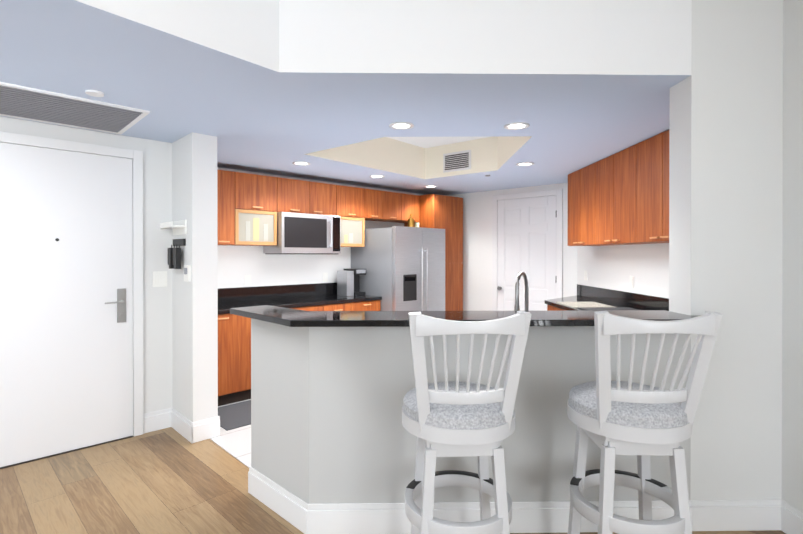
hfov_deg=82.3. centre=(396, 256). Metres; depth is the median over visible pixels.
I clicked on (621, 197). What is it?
upper cabinet
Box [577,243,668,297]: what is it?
wall
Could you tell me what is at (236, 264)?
wall
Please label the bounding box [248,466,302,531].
baseboard
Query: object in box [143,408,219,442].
baseboard
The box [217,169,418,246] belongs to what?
upper cabinet
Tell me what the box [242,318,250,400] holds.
base cabinet
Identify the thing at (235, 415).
rug
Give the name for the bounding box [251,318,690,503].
wall
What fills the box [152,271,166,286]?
switch plate
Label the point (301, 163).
recessed light
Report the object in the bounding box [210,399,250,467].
floor
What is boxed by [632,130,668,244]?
upper cabinet
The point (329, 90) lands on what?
ceiling
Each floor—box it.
[0,427,785,533]
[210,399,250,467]
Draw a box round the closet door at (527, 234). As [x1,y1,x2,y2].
[492,189,562,310]
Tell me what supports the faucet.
on the countertop at (610, 297)
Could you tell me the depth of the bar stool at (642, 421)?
1.77 m
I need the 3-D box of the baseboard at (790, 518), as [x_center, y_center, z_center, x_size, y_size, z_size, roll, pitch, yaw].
[2.062,1.350,-2.093,0.014,0.155,8.940,0,0,-1]
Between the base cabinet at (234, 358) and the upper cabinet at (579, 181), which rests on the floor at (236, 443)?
the base cabinet at (234, 358)
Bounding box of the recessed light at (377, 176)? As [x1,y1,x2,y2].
[369,175,384,177]
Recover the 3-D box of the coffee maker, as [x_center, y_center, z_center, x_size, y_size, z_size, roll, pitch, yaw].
[-0.566,0.316,5.755,0.280,0.332,0.255,0,0,-43]
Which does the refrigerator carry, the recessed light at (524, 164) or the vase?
the vase
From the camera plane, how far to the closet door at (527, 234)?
6.21 m
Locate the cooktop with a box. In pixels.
[269,296,346,302]
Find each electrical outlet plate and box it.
[245,275,250,285]
[323,273,327,281]
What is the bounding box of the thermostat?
[184,265,190,281]
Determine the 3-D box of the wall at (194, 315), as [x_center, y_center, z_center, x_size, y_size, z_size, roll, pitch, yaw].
[-1.903,0.029,3.987,0.190,2.747,1.260,0,0,-43]
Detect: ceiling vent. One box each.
[0,82,149,134]
[443,150,470,172]
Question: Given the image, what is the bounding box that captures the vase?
[408,214,418,226]
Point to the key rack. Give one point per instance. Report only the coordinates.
(174, 253)
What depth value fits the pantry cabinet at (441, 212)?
6.56 m
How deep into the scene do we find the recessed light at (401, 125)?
3.27 m
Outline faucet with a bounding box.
[514,271,528,310]
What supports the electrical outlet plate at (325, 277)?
attached to the wall at (236, 264)
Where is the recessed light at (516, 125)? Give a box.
[504,122,529,129]
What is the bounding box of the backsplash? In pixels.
[218,282,349,305]
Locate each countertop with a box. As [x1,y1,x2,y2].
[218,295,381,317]
[230,305,700,326]
[545,284,668,310]
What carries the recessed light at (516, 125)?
in the ceiling
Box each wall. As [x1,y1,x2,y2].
[0,116,171,413]
[172,132,217,421]
[217,167,423,287]
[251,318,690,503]
[445,183,576,310]
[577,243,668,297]
[782,0,802,511]
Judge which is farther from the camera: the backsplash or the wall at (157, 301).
the backsplash
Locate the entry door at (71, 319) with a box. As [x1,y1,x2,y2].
[0,131,142,468]
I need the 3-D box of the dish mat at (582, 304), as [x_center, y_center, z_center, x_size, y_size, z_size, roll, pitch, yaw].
[1.899,0.483,4.632,0.400,0.008,0.500,0,0,-1]
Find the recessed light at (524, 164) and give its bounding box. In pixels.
[516,162,533,165]
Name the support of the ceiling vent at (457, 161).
in the ceiling
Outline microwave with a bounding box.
[263,212,340,253]
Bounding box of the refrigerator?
[351,226,444,310]
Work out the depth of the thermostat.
3.48 m
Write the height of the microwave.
0.453 m
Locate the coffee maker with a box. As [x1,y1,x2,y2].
[337,268,365,295]
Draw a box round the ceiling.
[0,0,691,194]
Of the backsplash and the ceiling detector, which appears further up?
the ceiling detector
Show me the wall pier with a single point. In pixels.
(725, 177)
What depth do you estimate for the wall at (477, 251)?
6.70 m
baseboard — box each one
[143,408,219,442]
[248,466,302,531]
[303,499,778,533]
[779,499,802,533]
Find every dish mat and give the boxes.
[556,302,613,307]
[578,307,637,309]
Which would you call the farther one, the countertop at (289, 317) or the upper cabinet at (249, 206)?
the upper cabinet at (249, 206)
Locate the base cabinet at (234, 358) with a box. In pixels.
[218,318,241,405]
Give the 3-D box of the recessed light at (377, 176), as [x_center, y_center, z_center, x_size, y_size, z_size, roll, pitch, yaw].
[-0.227,-0.943,5.384,0.180,0.006,0.180,0,0,-1]
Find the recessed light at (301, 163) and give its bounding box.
[292,161,309,164]
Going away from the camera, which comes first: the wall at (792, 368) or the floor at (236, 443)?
the wall at (792, 368)
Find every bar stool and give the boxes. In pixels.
[402,311,531,533]
[567,311,721,533]
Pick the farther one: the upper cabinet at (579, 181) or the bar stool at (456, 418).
the upper cabinet at (579, 181)
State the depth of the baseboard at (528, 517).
2.34 m
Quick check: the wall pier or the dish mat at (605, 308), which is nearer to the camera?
the wall pier
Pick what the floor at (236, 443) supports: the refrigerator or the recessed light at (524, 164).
the refrigerator
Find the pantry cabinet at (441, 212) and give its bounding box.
[404,194,462,310]
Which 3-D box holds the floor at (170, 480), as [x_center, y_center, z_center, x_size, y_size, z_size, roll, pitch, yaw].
[-1.947,1.438,1.371,12.000,0.050,17.000,0,0,-1]
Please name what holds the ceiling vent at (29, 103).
in the ceiling
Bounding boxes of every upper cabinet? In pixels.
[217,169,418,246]
[568,164,591,245]
[592,146,631,245]
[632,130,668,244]
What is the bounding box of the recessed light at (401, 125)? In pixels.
[389,122,413,129]
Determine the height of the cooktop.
0.006 m
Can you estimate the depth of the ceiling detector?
2.60 m
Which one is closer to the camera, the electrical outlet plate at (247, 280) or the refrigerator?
the electrical outlet plate at (247, 280)
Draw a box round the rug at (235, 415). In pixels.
[218,400,250,430]
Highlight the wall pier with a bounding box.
[669,0,782,499]
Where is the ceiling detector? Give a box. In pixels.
[85,90,103,96]
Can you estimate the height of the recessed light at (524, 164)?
0.006 m
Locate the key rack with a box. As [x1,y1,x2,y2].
[160,220,186,268]
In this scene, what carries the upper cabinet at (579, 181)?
attached to the wall at (616, 267)

